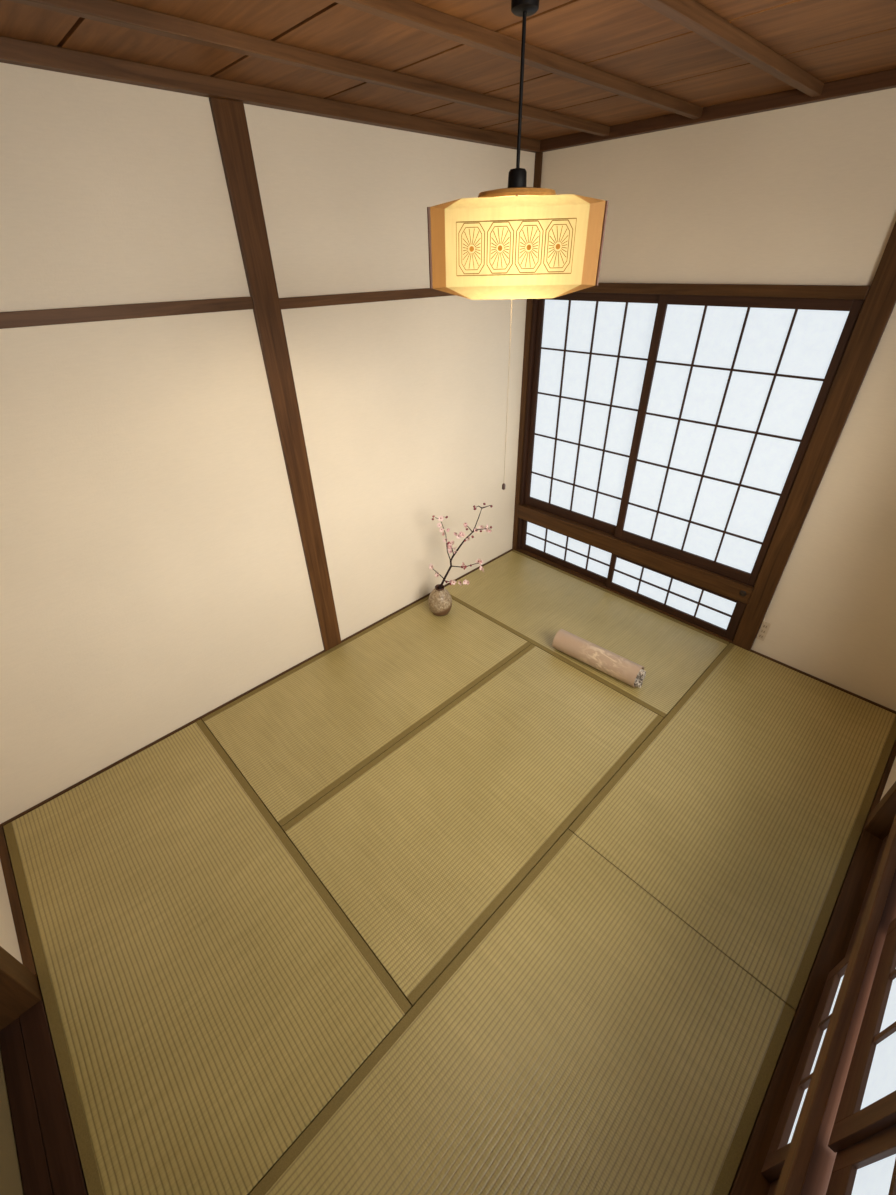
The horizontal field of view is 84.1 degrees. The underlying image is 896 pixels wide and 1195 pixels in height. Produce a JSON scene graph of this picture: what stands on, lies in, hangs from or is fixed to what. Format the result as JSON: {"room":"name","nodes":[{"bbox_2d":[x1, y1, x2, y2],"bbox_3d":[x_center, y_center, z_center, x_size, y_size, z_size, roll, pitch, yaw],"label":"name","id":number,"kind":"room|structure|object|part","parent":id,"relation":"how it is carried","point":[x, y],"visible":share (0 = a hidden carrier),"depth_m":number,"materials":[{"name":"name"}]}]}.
{"room":"traditional dwelling","nodes":[
{"label":"traditional dwelling","id":0,"kind":"room"},
{"bbox_2d":[0,861,22,963],"bbox_3d":[-1.172,0.507,0.626,0.140,2.777,3.000,-29,43,-35],"label":"wall","id":1,"kind":"structure","parent":0,"point":[8,937],"depth_m":1.85,"materials":[{"name":"beige paint"}]},
{"bbox_2d":[0,826,37,976],"bbox_3d":[-1.766,1.224,2.010,0.059,0.057,0.788,-29,43,-35],"label":"baseboard","id":2,"kind":"structure","parent":1,"relation":"attached to","point":[26,953],"depth_m":1.96,"materials":[{"name":"brown wood"}]},
{"bbox_2d":[0,946,43,1030],"bbox_3d":[-1.506,0.347,0.999,0.122,2.633,0.106,-29,43,-35],"label":"post","id":3,"kind":"object","parent":1,"relation":"attached to","point":[20,990],"visible":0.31,"depth_m":1.65,"materials":[{"name":"brown wood"}]},
{"bbox_2d":[0,1000,88,1194],"bbox_3d":[-0.862,0.981,0.600,0.164,2.005,1.767,-29,43,-35],"label":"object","id":4,"kind":"structure","parent":1,"relation":"in","point":[39,1153],"depth_m":1.47,"materials":[{"name":"brown wood"}]},
{"bbox_3d":[-0.907,1.028,0.578,0.037,1.955,1.767,-29,43,-35],"label":"panel","id":5,"kind":"part","parent":4,"relation":"part of","materials":[{"name":"brown wood"}]},
{"bbox_2d":[330,0,702,118],"bbox_3d":[-0.144,-1.483,1.248,3.585,0.035,0.036,-29,43,-35],"label":"ceiling beam","id":6,"kind":"structure","parent":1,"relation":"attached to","point":[409,13],"depth_m":1.49,"materials":[{"name":"brown wood"}]},
{"bbox_2d":[0,46,534,823],"bbox_3d":[-0.811,-0.820,2.567,3.650,2.777,0.122,-29,43,-35],"label":"wall","id":7,"kind":"structure","parent":0,"point":[154,575],"depth_m":2.24,"materials":[{"name":"beige paint"}]},
{"bbox_2d":[0,297,253,328],"bbox_3d":[-1.457,-0.931,1.663,1.686,0.046,0.046,-29,43,-35],"label":"trim","id":8,"kind":"structure","parent":7,"relation":"attached to","point":[13,319],"depth_m":1.83,"materials":[{"name":"brown wood"}]},
{"bbox_2d":[0,549,513,826],"bbox_3d":[-0.753,0.329,3.292,3.630,0.057,0.049,-29,43,-35],"label":"baseboard","id":9,"kind":"structure","parent":7,"relation":"attached to","point":[499,556],"depth_m":2.75,"materials":[{"name":"brown wood"}]},
{"bbox_2d":[0,36,540,152],"bbox_3d":[-0.779,-1.837,1.804,3.650,0.047,0.046,-29,43,-35],"label":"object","id":10,"kind":"structure","parent":7,"relation":"attached to","point":[13,51],"depth_m":1.77,"materials":[{"name":"brown wood"}]},
{"bbox_2d":[209,97,341,650],"bbox_3d":[-0.795,-0.731,2.561,0.123,2.633,0.061,-29,43,-35],"label":"post","id":11,"kind":"object","parent":7,"relation":"attached to","point":[229,116],"visible":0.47,"depth_m":2.23,"materials":[{"name":"brown wood"}]},
{"bbox_2d":[279,288,452,308],"bbox_3d":[-0.127,-1.668,2.720,1.771,0.043,0.046,-29,43,-35],"label":"trim","id":12,"kind":"structure","parent":7,"relation":"attached to","point":[350,298],"depth_m":2.44,"materials":[{"name":"brown wood"}]},
{"bbox_2d":[0,0,895,139],"bbox_3d":[0.162,-1.359,0.952,3.930,0.080,3.000,-29,43,-35],"label":"ceiling","id":13,"kind":"structure","parent":0,"point":[830,40],"depth_m":1.55,"materials":[{"name":"brown wood"}]},
{"bbox_2d":[427,0,608,489],"bbox_3d":[0.172,-0.844,1.314,0.401,1.179,0.392,2,34,6],"label":"pendant lamp","id":14,"kind":"object","parent":13,"relation":"hanging from","point":[517,241],"visible":1,"depth_m":1.12,"materials":[{"name":"beige paper"}]},
{"bbox_3d":[0.009,-0.803,1.154,0.098,0.196,0.043,-1,34,0],"label":"corner panel","id":15,"kind":"part","parent":14,"relation":"part of","materials":[{"name":"beige paper"}]},
{"bbox_3d":[0.177,-0.640,1.452,0.002,0.642,0.002,-29,43,-35],"label":"pull cord","id":16,"kind":"part","parent":14,"relation":"part of","materials":[{"name":"beige fabric"}]},
{"bbox_3d":[0.152,-0.798,1.141,0.313,0.196,0.051,2,34,6],"label":"shade panel","id":17,"kind":"part","parent":14,"relation":"part of","materials":[{"name":"beige paper"}]},
{"bbox_3d":[0.164,-1.138,1.115,0.008,0.280,0.008,-29,43,-35],"label":"cord","id":18,"kind":"part","parent":14,"relation":"part of","materials":[{"name":"black plastic"}]},
{"bbox_3d":[0.300,-0.802,1.142,0.054,0.196,0.082,-29,43,-35],"label":"corner panel","id":19,"kind":"part","parent":14,"relation":"part of","materials":[{"name":"beige paper"}]},
{"bbox_2d":[541,88,895,710],"bbox_3d":[1.551,-1.020,2.775,0.140,2.777,3.000,-29,43,-35],"label":"wall","id":20,"kind":"structure","parent":0,"point":[805,194],"depth_m":2.41,"materials":[{"name":"beige paint"}]},
{"bbox_2d":[7,0,609,135],"bbox_3d":[-0.471,-1.667,1.531,3.585,0.035,0.036,-29,43,-35],"label":"ceiling beam","id":21,"kind":"structure","parent":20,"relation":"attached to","point":[112,12],"depth_m":1.49,"materials":[{"name":"brown wood"}]},
{"bbox_2d":[512,152,542,549],"bbox_3d":[0.553,-1.476,3.608,0.062,2.633,0.070,-29,43,-35],"label":"post","id":22,"kind":"object","parent":20,"relation":"attached to","point":[538,156],"visible":0.31,"depth_m":3.56,"materials":[{"name":"brown wood"}]},
{"bbox_2d":[516,283,869,643],"bbox_3d":[1.203,-0.865,3.243,0.114,2.007,1.833,-29,43,-35],"label":"window","id":23,"kind":"structure","parent":20,"relation":"in","point":[731,588],"depth_m":3.23,"materials":[{"name":"brown wood"}]},
{"bbox_2d":[521,520,611,583],"bbox_3d":[0.939,-0.379,3.936,0.024,0.300,0.879,-29,43,-35],"label":"shoji panel","id":24,"kind":"object","parent":23,"relation":"attached to","point":[593,562],"visible":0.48,"depth_m":3.94,"materials":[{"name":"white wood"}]},
{"bbox_3d":[0.940,-0.276,4.007,0.024,0.050,0.800,-29,43,-35],"label":"rail","id":25,"kind":"part","parent":24,"relation":"part of","materials":[{"name":"brown wood"}]},
{"bbox_3d":[0.935,-0.491,3.861,0.024,0.030,0.800,-29,43,-35],"label":"rail","id":26,"kind":"part","parent":24,"relation":"part of","materials":[{"name":"brown wood"}]},
{"bbox_2d":[524,292,659,535],"bbox_3d":[0.918,-1.209,3.373,0.024,1.479,0.879,-29,43,-35],"label":"shoji panel","id":27,"kind":"object","parent":23,"relation":"attached to","point":[592,349],"visible":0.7,"depth_m":3.32,"materials":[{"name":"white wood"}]},
{"bbox_3d":[0.929,-0.628,3.771,0.024,0.070,0.782,-29,43,-35],"label":"rail","id":28,"kind":"part","parent":27,"relation":"part of","materials":[{"name":"brown wood"}]},
{"bbox_3d":[0.900,-1.802,2.974,0.024,0.049,0.782,-29,43,-35],"label":"rail","id":29,"kind":"part","parent":27,"relation":"part of","materials":[{"name":"brown wood"}]},
{"bbox_3d":[1.228,-0.066,3.792,0.099,0.066,1.833,-29,43,-35],"label":"sill","id":30,"kind":"part","parent":23,"relation":"part of","materials":[{"name":"brown wood"}]},
{"bbox_3d":[1.231,-0.379,3.558,0.108,0.112,1.793,-29,43,-35],"label":"rail","id":31,"kind":"part","parent":23,"relation":"part of","materials":[{"name":"brown wood"}]},
{"bbox_2d":[606,553,747,640],"bbox_3d":[1.520,-0.030,3.401,0.024,0.300,0.928,-29,43,-35],"label":"shoji panel","id":32,"kind":"object","parent":23,"relation":"attached to","point":[717,613],"visible":0.86,"depth_m":3.37,"materials":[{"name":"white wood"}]},
{"bbox_3d":[1.514,0.069,3.478,0.024,0.050,0.830,-29,43,-35],"label":"rail","id":33,"kind":"part","parent":32,"relation":"part of","materials":[{"name":"brown wood"}]},
{"bbox_3d":[1.509,-0.146,3.332,0.024,0.030,0.830,-29,43,-35],"label":"rail","id":34,"kind":"part","parent":32,"relation":"part of","materials":[{"name":"brown wood"}]},
{"bbox_2d":[614,294,864,586],"bbox_3d":[1.497,-0.861,2.839,0.024,1.479,0.932,-29,43,-35],"label":"shoji panel","id":35,"kind":"object","parent":23,"relation":"attached to","point":[735,391],"visible":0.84,"depth_m":2.74,"materials":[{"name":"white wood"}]},
{"bbox_3d":[1.515,-0.277,3.232,0.024,0.070,0.840,-29,43,-35],"label":"rail","id":36,"kind":"part","parent":35,"relation":"part of","materials":[{"name":"brown wood"}]},
{"bbox_3d":[1.485,-1.451,2.435,0.024,0.049,0.840,-29,43,-35],"label":"rail","id":37,"kind":"part","parent":35,"relation":"part of","materials":[{"name":"brown wood"}]},
{"bbox_2d":[540,69,895,151],"bbox_3d":[1.455,-2.036,2.014,0.042,0.047,2.652,-29,43,-35],"label":"trim","id":38,"kind":"structure","parent":20,"relation":"attached to","point":[883,80],"depth_m":2.16,"materials":[{"name":"brown wood"}]},
{"bbox_2d":[637,0,823,96],"bbox_3d":[0.186,-1.297,0.961,3.585,0.035,0.036,-29,43,-35],"label":"ceiling beam","id":39,"kind":"structure","parent":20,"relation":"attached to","point":[690,14],"depth_m":1.47,"materials":[{"name":"brown wood"}]},
{"bbox_2d":[756,621,770,640],"bbox_3d":[1.927,0.206,3.036,0.010,0.130,0.044,-29,43,-35],"label":"wall outlet","id":40,"kind":"object","parent":20,"relation":"attached to","point":[765,626],"visible":1,"depth_m":3.03,"materials":[{"name":"beige plastic"}]},
{"bbox_2d":[732,221,895,650],"bbox_3d":[1.867,-0.742,2.479,0.084,2.633,0.107,-29,43,-35],"label":"post","id":41,"kind":"object","parent":20,"relation":"attached to","point":[880,301],"visible":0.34,"depth_m":2.41,"materials":[{"name":"brown wood"}]},
{"bbox_2d":[750,649,895,713],"bbox_3d":[2.204,0.504,2.925,0.059,0.057,0.800,-29,43,-35],"label":"baseboard","id":42,"kind":"structure","parent":20,"relation":"attached to","point":[751,650],"depth_m":2.89,"materials":[{"name":"brown wood"}]},
{"bbox_2d":[880,757,895,799],"bbox_3d":[1.184,0.304,0.839,3.650,2.777,0.140,-29,43,-35],"label":"wall","id":43,"kind":"structure","parent":0,"point":[891,780],"depth_m":2.29,"materials":[{"name":"beige paint"}]},
{"bbox_2d":[728,814,895,1194],"bbox_3d":[1.095,0.656,1.002,2.015,2.010,0.145,-29,43,-35],"label":"window","id":44,"kind":"structure","parent":43,"relation":"in","point":[807,1168],"depth_m":1.41,"materials":[{"name":"brown wood"}]},
{"bbox_2d":[768,1178,778,1194],"bbox_3d":[0.639,1.583,1.058,0.675,0.300,0.024,-29,43,-35],"label":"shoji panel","id":45,"kind":"object","parent":44,"relation":"attached to","point":[774,1183],"visible":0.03,"depth_m":1.31,"materials":[{"name":"brown wood"}]},
{"bbox_2d":[761,951,851,1181],"bbox_3d":[1.088,1.310,1.442,0.654,0.300,0.024,-29,43,-35],"label":"shoji panel","id":46,"kind":"object","parent":44,"relation":"attached to","point":[782,1137],"visible":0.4,"depth_m":1.45,"materials":[{"name":"brown wood"}]},
{"bbox_3d":[1.090,1.399,1.502,0.564,0.086,0.024,-29,43,-35],"label":"rail","id":47,"kind":"part","parent":46,"relation":"part of","materials":[{"name":"brown wood"}]},
{"bbox_2d":[826,1124,895,1194],"bbox_3d":[0.619,0.758,0.497,0.675,1.491,0.015,-29,43,-35],"label":"shoji panel","id":48,"kind":"object","parent":44,"relation":"attached to","point":[867,1166],"visible":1,"depth_m":0.98,"materials":[{"name":"brown wood"}]},
{"bbox_3d":[0.631,1.333,0.885,0.580,0.103,0.015,-29,43,-35],"label":"rail","id":49,"kind":"part","parent":48,"relation":"part of","materials":[{"name":"brown wood"}]},
{"bbox_2d":[828,918,895,1152],"bbox_3d":[1.074,0.489,0.876,0.645,1.491,0.015,-29,43,-35],"label":"shoji panel","id":50,"kind":"object","parent":44,"relation":"attached to","point":[867,1105],"visible":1,"depth_m":1.14,"materials":[{"name":"brown wood"}]},
{"bbox_2d":[845,834,888,956],"bbox_3d":[1.580,1.055,1.800,0.735,0.300,0.024,-29,43,-35],"label":"shoji panel","id":51,"kind":"object","parent":44,"relation":"attached to","point":[852,941],"visible":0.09,"depth_m":1.89,"materials":[{"name":"brown wood"}]},
{"bbox_2d":[861,781,895,839],"bbox_3d":[1.852,0.223,1.599,0.097,2.025,0.130,-29,43,-35],"label":"post","id":52,"kind":"object","parent":43,"relation":"attached to","point":[879,822],"visible":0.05,"depth_m":2.07,"materials":[{"name":"brown wood"}]},
{"bbox_2d":[867,739,895,816],"bbox_3d":[2.176,0.840,2.430,0.814,0.057,0.059,-29,43,-35],"label":"baseboard","id":53,"kind":"structure","parent":43,"relation":"attached to","point":[884,778],"depth_m":2.36,"materials":[{"name":"brown wood"}]},
{"bbox_3d":[0.208,0.912,2.481,3.960,0.033,3.000,-29,43,-35],"label":"floor","id":54,"kind":"structure","parent":0,"visible":0},
{"bbox_2d":[3,719,411,1194],"bbox_3d":[-1.068,1.229,1.978,0.896,0.056,1.796,-29,43,-35],"label":"mat","id":55,"kind":"object","parent":54,"relation":"on","point":[206,995],"visible":0.99,"depth_m":1.76,"materials":[{"name":"beige wicker"}]},
{"bbox_2d":[202,595,531,828],"bbox_3d":[-0.411,0.509,3.014,1.796,0.056,0.896,-29,43,-35],"label":"mat","id":56,"kind":"object","parent":54,"relation":"on","point":[299,735],"visible":0.82,"depth_m":2.85,"materials":[{"name":"beige wicker"}]},
{"bbox_2d":[428,584,451,615],"bbox_3d":[-0.055,0.013,3.491,0.168,0.214,0.168,-29,43,-35],"label":"flower vase","id":57,"kind":"object","parent":56,"relation":"on","point":[440,600],"visible":0.92,"depth_m":3.44,"materials":[{"name":"ceramic"}]},
{"bbox_2d":[429,503,492,588],"bbox_3d":[0.075,-0.283,3.287,0.422,0.723,0.117,4,34,7],"label":"branch","id":58,"kind":"object","parent":57,"relation":"in","point":[461,534],"visible":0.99,"depth_m":3.27,"materials":[{"name":"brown plant"}]},
{"bbox_3d":[0.070,-0.280,3.314,0.301,0.686,0.038,-3,34,-2],"label":"stem","id":59,"kind":"part","parent":58,"relation":"part of","materials":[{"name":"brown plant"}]},
{"bbox_2d":[282,644,662,1006],"bbox_3d":[0.214,0.862,2.472,1.796,0.056,0.896,-29,43,-35],"label":"mat","id":60,"kind":"object","parent":54,"relation":"on","point":[418,848],"visible":0.98,"depth_m":2.28,"materials":[{"name":"beige wicker"}]},
{"bbox_2d":[249,829,794,1194],"bbox_3d":[0.194,1.577,1.419,1.796,0.056,0.896,-29,43,-35],"label":"mat","id":61,"kind":"object","parent":54,"relation":"on","point":[587,1039],"visible":1,"depth_m":1.54,"materials":[{"name":"beige wicker"}]},
{"bbox_2d":[444,550,728,718],"bbox_3d":[0.872,0.141,3.509,0.896,0.056,1.796,-29,43,-35],"label":"mat","id":62,"kind":"object","parent":54,"relation":"on","point":[533,599],"visible":0.79,"depth_m":3.40,"materials":[{"name":"beige wicker"}]},
{"bbox_2d":[552,629,645,687],"bbox_3d":[0.910,0.367,3.002,0.569,0.135,0.126,26,43,35],"label":"rolled mat","id":63,"kind":"object","parent":62,"relation":"on","point":[633,674],"visible":1,"depth_m":2.95,"materials":[{"name":"beige fabric"}]},
{"bbox_2d":[568,643,895,1009],"bbox_3d":[1.487,0.852,2.440,1.796,0.056,0.896,-29,43,-35],"label":"mat","id":64,"kind":"object","parent":54,"relation":"on","point":[743,813],"visible":0.98,"depth_m":2.25,"materials":[{"name":"beige wicker"}]}
]}

